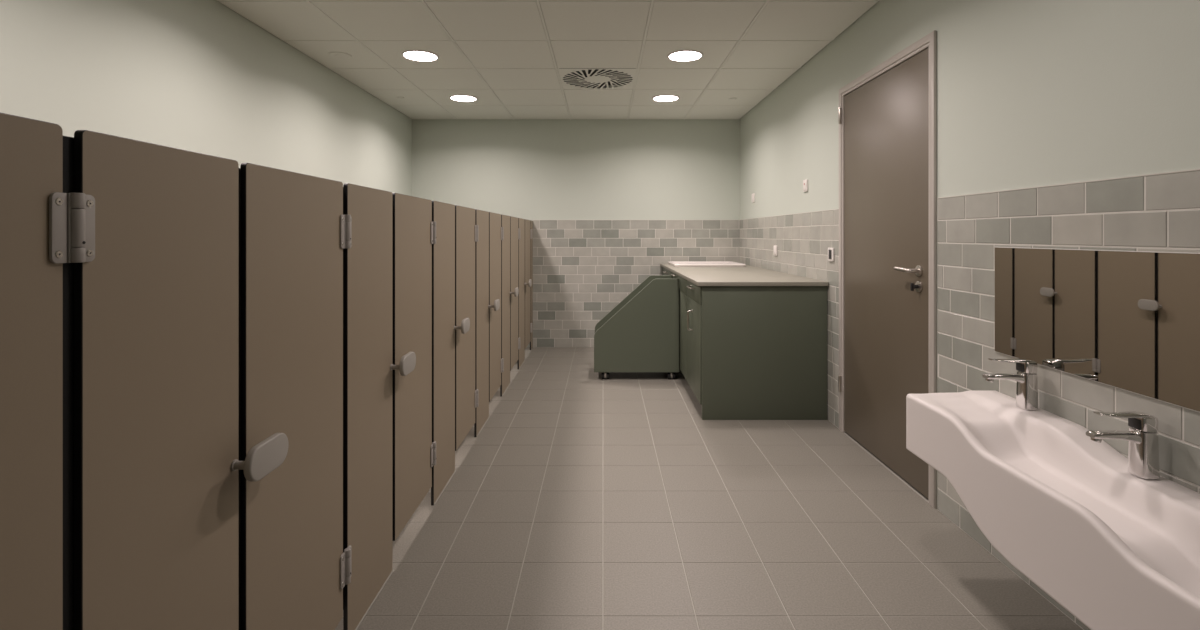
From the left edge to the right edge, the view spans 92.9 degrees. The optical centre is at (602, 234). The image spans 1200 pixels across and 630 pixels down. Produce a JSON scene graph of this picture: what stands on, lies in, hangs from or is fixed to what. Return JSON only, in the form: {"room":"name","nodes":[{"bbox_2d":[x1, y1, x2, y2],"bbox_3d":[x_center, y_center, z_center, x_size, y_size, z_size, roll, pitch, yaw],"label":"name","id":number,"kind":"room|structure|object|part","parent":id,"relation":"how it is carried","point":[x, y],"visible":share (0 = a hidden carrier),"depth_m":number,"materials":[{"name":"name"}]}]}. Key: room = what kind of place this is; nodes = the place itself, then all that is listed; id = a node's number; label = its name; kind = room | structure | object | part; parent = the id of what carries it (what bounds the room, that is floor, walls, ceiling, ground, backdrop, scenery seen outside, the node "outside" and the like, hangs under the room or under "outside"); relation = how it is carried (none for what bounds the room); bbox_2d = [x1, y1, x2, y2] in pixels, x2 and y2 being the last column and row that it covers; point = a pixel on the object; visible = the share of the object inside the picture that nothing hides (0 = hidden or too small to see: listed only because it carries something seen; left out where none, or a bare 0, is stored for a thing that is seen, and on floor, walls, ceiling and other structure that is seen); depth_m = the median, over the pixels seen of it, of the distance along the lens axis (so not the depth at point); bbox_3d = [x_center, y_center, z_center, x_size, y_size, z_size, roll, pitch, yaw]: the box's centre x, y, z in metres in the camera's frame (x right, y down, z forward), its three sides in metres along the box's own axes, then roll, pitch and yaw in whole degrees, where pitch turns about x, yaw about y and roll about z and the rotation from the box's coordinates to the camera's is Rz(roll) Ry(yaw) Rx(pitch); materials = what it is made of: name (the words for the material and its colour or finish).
{"room":"kindergarten restroom","nodes":[
{"label":"kindergarten restroom","id":0,"kind":"room"},
{"bbox_2d":[0,0,411,195],"bbox_3d":[-2.160,-0.069,2.330,0.120,2.601,7.860,0,0,0],"label":"wall","id":1,"kind":"structure","parent":0,"point":[199,76],"depth_m":2.92,"materials":[{"name":"grey paint"}]},
{"bbox_2d":[216,0,879,119],"bbox_3d":[-0.297,-1.348,2.330,3.846,0.162,8.100,0,0,0],"label":"ceiling","id":2,"kind":"structure","parent":0,"point":[508,55],"depth_m":3.80,"materials":[{"name":"white tile"}]},
{"bbox_2d":[328,52,351,58],"bbox_3d":[-1.853,-1.264,4.020,0.150,0.009,0.150,0,0,0],"label":"ceiling detector","id":3,"kind":"object","parent":2,"relation":"attached to","point":[340,55],"visible":1,"depth_m":4.01,"materials":[{"name":"white plastic"}]},
{"bbox_2d":[401,50,438,61],"bbox_3d":[-1.291,-1.265,4.030,0.254,0.008,0.254,0,0,0],"label":"recessed light","id":4,"kind":"object","parent":2,"relation":"in","point":[415,55],"visible":1,"depth_m":4.01,"materials":[{"name":"white plastic"}]},
{"bbox_2d":[449,95,477,101],"bbox_3d":[-1.291,-1.265,5.278,0.254,0.008,0.254,0,0,0],"label":"recessed light","id":5,"kind":"object","parent":2,"relation":"in","point":[462,98],"visible":1,"depth_m":5.28,"materials":[{"name":"white plastic"}]},
{"bbox_2d":[451,96,475,100],"bbox_3d":[-1.291,-1.266,5.278,0.224,0.005,0.224,0,0,0],"label":"diffuser","id":6,"kind":"object","parent":5,"relation":"attached to","point":[456,98],"depth_m":5.28,"materials":[{"name":"white plastic"}]},
{"bbox_2d":[558,68,636,88],"bbox_3d":[-0.043,-1.304,4.654,0.608,0.069,0.608,0,0,0],"label":"ceiling vent","id":7,"kind":"object","parent":2,"relation":"in","point":[583,77],"visible":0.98,"depth_m":4.62,"materials":[{"name":"white metal"}]},
{"bbox_2d":[652,95,679,101],"bbox_3d":[0.581,-1.265,5.278,0.254,0.008,0.254,0,0,0],"label":"recessed light","id":8,"kind":"object","parent":2,"relation":"in","point":[660,98],"visible":1,"depth_m":5.28,"materials":[{"name":"white plastic"}]},
{"bbox_2d":[654,96,677,100],"bbox_3d":[0.581,-1.266,5.278,0.224,0.005,0.224,0,0,0],"label":"diffuser","id":9,"kind":"object","parent":8,"relation":"attached to","point":[656,98],"depth_m":5.28,"materials":[{"name":"white plastic"}]},
{"bbox_2d":[667,50,702,61],"bbox_3d":[0.581,-1.265,4.030,0.254,0.008,0.254,0,0,0],"label":"recessed light","id":10,"kind":"object","parent":2,"relation":"in","point":[680,55],"visible":1,"depth_m":4.01,"materials":[{"name":"white plastic"}]},
{"bbox_2d":[412,119,739,346],"bbox_3d":[-0.297,-0.069,6.320,3.846,2.601,0.120,0,0,0],"label":"wall","id":11,"kind":"structure","parent":0,"point":[529,169],"depth_m":6.26,"materials":[{"name":"grey paint"}]},
{"bbox_2d":[533,220,739,346],"bbox_3d":[0.367,0.532,6.255,2.277,1.399,0.009,0,0,0],"label":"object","id":12,"kind":"structure","parent":11,"relation":"attached to","point":[583,269],"depth_m":6.25,"materials":[{"name":"tile"}]},
{"bbox_2d":[334,347,1082,629],"bbox_3d":[-0.297,1.282,2.330,3.846,0.100,8.100,0,0,0],"label":"floor","id":13,"kind":"structure","parent":0,"point":[583,500],"depth_m":2.35,"materials":[{"name":"grey tile"}]},
{"bbox_2d":[63,130,287,629],"bbox_3d":[-1.405,0.537,1.052,1.384,1.389,0.486,0,0,0],"label":"door","id":14,"kind":"structure","parent":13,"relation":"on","point":[152,465],"depth_m":0.98,"materials":[{"name":"brown laminate"}]},
{"bbox_2d":[0,113,94,629],"bbox_3d":[-0.769,0.488,0.605,0.029,1.291,0.511,0,0,0],"label":"partition panel","id":15,"kind":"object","parent":14,"relation":"attached to","point":[43,227],"depth_m":0.77,"materials":[{"name":"brown laminate"}]},
{"bbox_3d":[-0.777,0.488,0.582,0.013,1.291,0.466,0,0,0],"label":"door panel","id":16,"kind":"part","parent":15,"relation":"part of","materials":[{"name":"brown laminate"}]},
{"bbox_3d":[-0.750,0.481,1.191,0.043,0.023,0.023,0,0,0],"label":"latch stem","id":17,"kind":"part","parent":14,"relation":"part of","materials":[{"name":"grey metal"}]},
{"bbox_3d":[-0.721,0.475,1.224,0.016,0.072,0.142,0,0,0],"label":"latch plate","id":18,"kind":"part","parent":14,"relation":"part of","materials":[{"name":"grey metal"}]},
{"bbox_2d":[343,183,415,629],"bbox_3d":[-1.405,0.537,1.931,1.384,1.389,0.492,0,0,0],"label":"door","id":19,"kind":"structure","parent":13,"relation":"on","point":[368,367],"depth_m":1.87,"materials":[{"name":"brown laminate"}]},
{"bbox_2d":[240,163,351,629],"bbox_3d":[-0.769,0.488,1.484,0.029,1.291,0.505,0,0,0],"label":"partition panel","id":20,"kind":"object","parent":19,"relation":"attached to","point":[295,569],"depth_m":1.42,"materials":[{"name":"brown laminate"}]},
{"bbox_3d":[-0.777,0.537,1.905,0.013,1.389,0.369,0,0,0],"label":"panel","id":21,"kind":"part","parent":19,"relation":"part of","materials":[{"name":"brown laminate"}]},
{"bbox_3d":[-0.750,0.481,2.073,0.043,0.023,0.023,0,0,0],"label":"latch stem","id":22,"kind":"part","parent":19,"relation":"part of","materials":[{"name":"grey metal"}]},
{"bbox_3d":[-0.721,0.475,2.106,0.016,0.072,0.142,0,0,0],"label":"latch plate","id":23,"kind":"part","parent":19,"relation":"part of","materials":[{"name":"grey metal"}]},
{"bbox_2d":[431,201,469,504],"bbox_3d":[-1.405,0.537,2.811,1.384,1.389,0.497,0,0,0],"label":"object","id":24,"kind":"structure","parent":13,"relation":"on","point":[443,214],"depth_m":2.76,"materials":[{"name":"brown laminate"}]},
{"bbox_2d":[392,193,436,540],"bbox_3d":[-0.769,0.488,2.363,0.029,1.291,0.500,0,0,0],"label":"door","id":25,"kind":"structure","parent":24,"relation":"attached to","point":[414,231],"depth_m":2.31,"materials":[{"name":"brown laminate"}]},
{"bbox_3d":[-0.777,0.537,2.784,0.013,1.389,0.374,0,0,0],"label":"panel","id":26,"kind":"part","parent":24,"relation":"part of","materials":[{"name":"brown laminate"}]},
{"bbox_3d":[-0.721,0.475,2.988,0.016,0.072,0.142,0,0,0],"label":"latch plate","id":27,"kind":"part","parent":24,"relation":"part of","materials":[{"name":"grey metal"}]},
{"bbox_2d":[474,209,499,436],"bbox_3d":[-1.405,0.537,3.690,1.384,1.389,0.502,0,0,0],"label":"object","id":28,"kind":"structure","parent":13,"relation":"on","point":[482,306],"depth_m":3.65,"materials":[{"name":"brown laminate"}]},
{"bbox_2d":[455,205,478,450],"bbox_3d":[-0.770,0.488,3.242,0.029,1.291,0.494,0,0,0],"label":"door","id":29,"kind":"structure","parent":28,"relation":"attached to","point":[466,231],"depth_m":3.15,"materials":[{"name":"brown laminate"}]},
{"bbox_3d":[-0.777,0.537,3.663,0.013,1.389,0.380,0,0,0],"label":"panel","id":30,"kind":"part","parent":28,"relation":"part of","materials":[{"name":"brown laminate"}]},
{"bbox_3d":[-0.721,0.475,3.870,0.016,0.072,0.142,0,0,0],"label":"latch plate","id":31,"kind":"part","parent":28,"relation":"part of","materials":[{"name":"grey metal"}]},
{"bbox_2d":[500,214,518,395],"bbox_3d":[-1.405,0.537,4.569,1.384,1.389,0.508,0,0,0],"label":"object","id":32,"kind":"structure","parent":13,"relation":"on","point":[505,220],"depth_m":4.51,"materials":[{"name":"brown laminate"}]},
{"bbox_2d":[489,212,503,401],"bbox_3d":[-0.770,0.488,4.122,0.029,1.291,0.489,0,0,0],"label":"door","id":33,"kind":"structure","parent":32,"relation":"attached to","point":[496,232],"depth_m":4.05,"materials":[{"name":"brown laminate"}]},
{"bbox_3d":[-0.777,0.537,4.542,0.013,1.389,0.386,0,0,0],"label":"panel","id":34,"kind":"part","parent":32,"relation":"part of","materials":[{"name":"brown laminate"}]},
{"bbox_3d":[-0.721,0.475,4.752,0.016,0.072,0.142,0,0,0],"label":"latch plate","id":35,"kind":"part","parent":32,"relation":"part of","materials":[{"name":"grey metal"}]},
{"bbox_2d":[518,218,531,368],"bbox_3d":[-1.405,0.537,5.448,1.384,1.389,0.514,0,0,0],"label":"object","id":36,"kind":"structure","parent":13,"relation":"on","point":[521,222],"depth_m":5.39,"materials":[{"name":"brown laminate"}]},
{"bbox_2d":[510,216,519,370],"bbox_3d":[-0.770,0.488,5.001,0.029,1.291,0.484,0,0,0],"label":"door","id":37,"kind":"structure","parent":36,"relation":"attached to","point":[514,230],"depth_m":4.91,"materials":[{"name":"brown laminate"}]},
{"bbox_3d":[-0.777,0.537,5.421,0.013,1.389,0.391,0,0,0],"label":"panel","id":38,"kind":"part","parent":36,"relation":"part of","materials":[{"name":"brown laminate"}]},
{"bbox_2d":[530,220,532,349],"bbox_3d":[-0.788,0.537,6.160,0.034,1.389,0.183,0,0,0],"label":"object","id":39,"kind":"object","parent":13,"relation":"on","point":[531,342],"visible":0.26,"depth_m":6.23,"materials":[{"name":"brown laminate"}]},
{"bbox_2d":[525,219,531,348],"bbox_3d":[-0.770,0.488,5.880,0.029,1.291,0.478,0,0,0],"label":"door","id":40,"kind":"structure","parent":39,"relation":"attached to","point":[528,231],"depth_m":5.82,"materials":[{"name":"brown laminate"}]},
{"bbox_2d":[594,275,678,378],"bbox_3d":[0.284,0.801,5.050,0.721,0.861,0.440,0,0,0],"label":"cabinet","id":41,"kind":"object","parent":13,"relation":"on","point":[640,333],"visible":1,"depth_m":4.83,"materials":[{"name":"green laminate"}]},
{"bbox_3d":[0.284,0.767,5.259,0.721,0.793,0.022,0,0,0],"label":"panel","id":42,"kind":"part","parent":41,"relation":"part of","materials":[{"name":"green laminate"}]},
{"bbox_2d":[663,268,826,419],"bbox_3d":[1.054,0.785,5.022,0.880,0.893,2.452,0,0,0],"label":"base cabinet","id":43,"kind":"object","parent":13,"relation":"on","point":[746,352],"visible":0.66,"depth_m":3.80,"materials":[{"name":"green laminate"}]},
{"bbox_3d":[0.661,0.407,5.804,0.019,0.128,0.884,0,0,0],"label":"drawer","id":44,"kind":"part","parent":43,"relation":"part of","materials":[{"name":"green laminate"}]},
{"bbox_3d":[0.661,0.407,4.900,0.019,0.128,0.916,0,0,0],"label":"drawer","id":45,"kind":"part","parent":43,"relation":"part of","materials":[{"name":"green laminate"}]},
{"bbox_3d":[0.661,0.805,4.900,0.019,0.664,0.916,0,0,0],"label":"cabinet door","id":46,"kind":"part","parent":43,"relation":"part of","materials":[{"name":"green laminate"}]},
{"bbox_3d":[0.634,0.622,4.150,0.038,0.154,0.018,0,0,0],"label":"handle","id":47,"kind":"part","parent":43,"relation":"part of","materials":[{"name":"silver metal"}]},
{"bbox_3d":[0.661,0.407,4.130,0.019,0.128,0.616,0,0,0],"label":"drawer","id":48,"kind":"part","parent":43,"relation":"part of","materials":[{"name":"green laminate"}]},
{"bbox_3d":[0.661,0.805,4.130,0.019,0.664,0.616,0,0,0],"label":"cabinet door","id":49,"kind":"part","parent":43,"relation":"part of","materials":[{"name":"green laminate"}]},
{"bbox_2d":[660,263,828,285],"bbox_3d":[1.062,0.325,5.011,0.870,0.027,2.478,0,0,0],"label":"countertop","id":50,"kind":"structure","parent":43,"relation":"on","point":[749,275],"depth_m":4.17,"materials":[{"name":"grey laminate"}]},
{"bbox_2d":[668,261,745,266],"bbox_3d":[1.050,0.298,5.875,0.700,0.025,0.630,0,0,0],"label":"tray","id":51,"kind":"object","parent":50,"relation":"on","point":[673,263],"visible":1,"depth_m":5.60,"materials":[{"name":"white plastic"}]},
{"bbox_3d":[1.078,0.785,3.807,0.832,0.893,0.022,0,0,0],"label":"panel","id":52,"kind":"part","parent":43,"relation":"part of","materials":[{"name":"green laminate"}]},
{"bbox_2d":[740,0,1199,487],"bbox_3d":[1.566,-0.069,2.330,0.120,2.601,7.860,0,0,0],"label":"wall","id":53,"kind":"structure","parent":0,"point":[1031,93],"depth_m":2.11,"materials":[{"name":"grey paint"}]},
{"bbox_2d":[773,245,777,255],"bbox_3d":[1.490,0.134,4.930,0.014,0.088,0.082,0,0,0],"label":"wall socket","id":54,"kind":"object","parent":53,"relation":"attached to","point":[775,248],"visible":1,"depth_m":4.90,"materials":[{"name":"white plastic"}]},
{"bbox_2d":[740,209,838,427],"bbox_3d":[1.502,0.532,4.934,0.009,1.399,2.637,0,0,0],"label":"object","id":55,"kind":"structure","parent":53,"relation":"attached to","point":[803,241],"depth_m":4.16,"materials":[{"name":"tile"}]},
{"bbox_2d":[803,179,807,191],"bbox_3d":[1.498,-0.365,4.220,0.016,0.088,0.082,0,0,0],"label":"wall switch","id":56,"kind":"object","parent":53,"relation":"attached to","point":[805,182],"visible":1,"depth_m":4.20,"materials":[{"name":"white plastic"}]},
{"bbox_2d":[828,248,833,260],"bbox_3d":[1.491,0.127,3.730,0.013,0.088,0.082,0,0,0],"label":"wall control","id":57,"kind":"object","parent":53,"relation":"attached to","point":[830,250],"visible":1,"depth_m":3.71,"materials":[{"name":"white plastic"}]},
{"bbox_2d":[838,30,936,507],"bbox_3d":[1.513,0.155,3.087,0.146,2.154,1.039,0,0,0],"label":"door","id":58,"kind":"structure","parent":53,"relation":"in","point":[887,115],"depth_m":2.98,"materials":[{"name":"grey paint"}]},
{"bbox_3d":[1.468,0.168,2.762,0.056,0.024,0.136,0,0,0],"label":"handle lever","id":59,"kind":"part","parent":58,"relation":"part of","materials":[{"name":"silver metal"}]},
{"bbox_2d":[906,391,1199,629],"bbox_3d":[1.323,0.799,1.295,0.349,0.415,1.750,0,0,0],"label":"sink","id":60,"kind":"object","parent":53,"relation":"attached to","point":[1117,549],"visible":0.99,"depth_m":1.52,"materials":[{"name":"white ceramic"}]},
{"bbox_2d":[982,358,1038,410],"bbox_3d":[1.388,0.507,1.945,0.168,0.169,0.055,0,0,0],"label":"faucet","id":61,"kind":"object","parent":60,"relation":"on","point":[1026,377],"visible":1,"depth_m":1.93,"materials":[{"name":"silver metal"}]},
{"bbox_3d":[1.369,0.492,1.945,0.131,0.036,0.037,0,0,0],"label":"spout","id":62,"kind":"part","parent":61,"relation":"part of","materials":[{"name":"silver metal"}]},
{"bbox_3d":[1.392,0.429,1.945,0.140,0.012,0.038,0,0,0],"label":"lever","id":63,"kind":"part","parent":61,"relation":"part of","materials":[{"name":"silver metal"}]},
{"bbox_2d":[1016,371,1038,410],"bbox_3d":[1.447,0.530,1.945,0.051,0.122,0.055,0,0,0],"label":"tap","id":64,"kind":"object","parent":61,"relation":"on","point":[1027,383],"depth_m":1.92,"materials":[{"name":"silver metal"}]},
{"bbox_2d":[1086,411,1159,479],"bbox_3d":[1.388,0.560,1.526,0.168,0.169,0.055,0,0,0],"label":"faucet","id":65,"kind":"object","parent":60,"relation":"on","point":[1142,435],"visible":1,"depth_m":1.51,"materials":[{"name":"silver metal"}]},
{"bbox_3d":[1.369,0.544,1.526,0.131,0.036,0.037,0,0,0],"label":"spout","id":66,"kind":"part","parent":65,"relation":"part of","materials":[{"name":"silver metal"}]},
{"bbox_3d":[1.392,0.481,1.526,0.140,0.012,0.038,0,0,0],"label":"lever","id":67,"kind":"part","parent":65,"relation":"part of","materials":[{"name":"silver metal"}]},
{"bbox_2d":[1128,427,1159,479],"bbox_3d":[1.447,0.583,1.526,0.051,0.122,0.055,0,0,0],"label":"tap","id":68,"kind":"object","parent":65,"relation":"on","point":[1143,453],"depth_m":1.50,"materials":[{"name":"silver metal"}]},
{"bbox_2d":[937,168,1199,629],"bbox_3d":[1.502,0.532,0.477,0.009,1.399,4.155,0,0,0],"label":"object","id":69,"kind":"structure","parent":53,"relation":"attached to","point":[1156,212],"depth_m":1.90,"materials":[{"name":"tile"}]},
{"bbox_2d":[995,247,1199,411],"bbox_3d":[1.494,0.244,1.296,0.006,0.399,1.752,0,0,0],"label":"wall mirror","id":70,"kind":"object","parent":53,"relation":"attached to","point":[1129,321],"visible":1,"depth_m":1.68,"materials":[{"name":"clear glass"}]}
]}

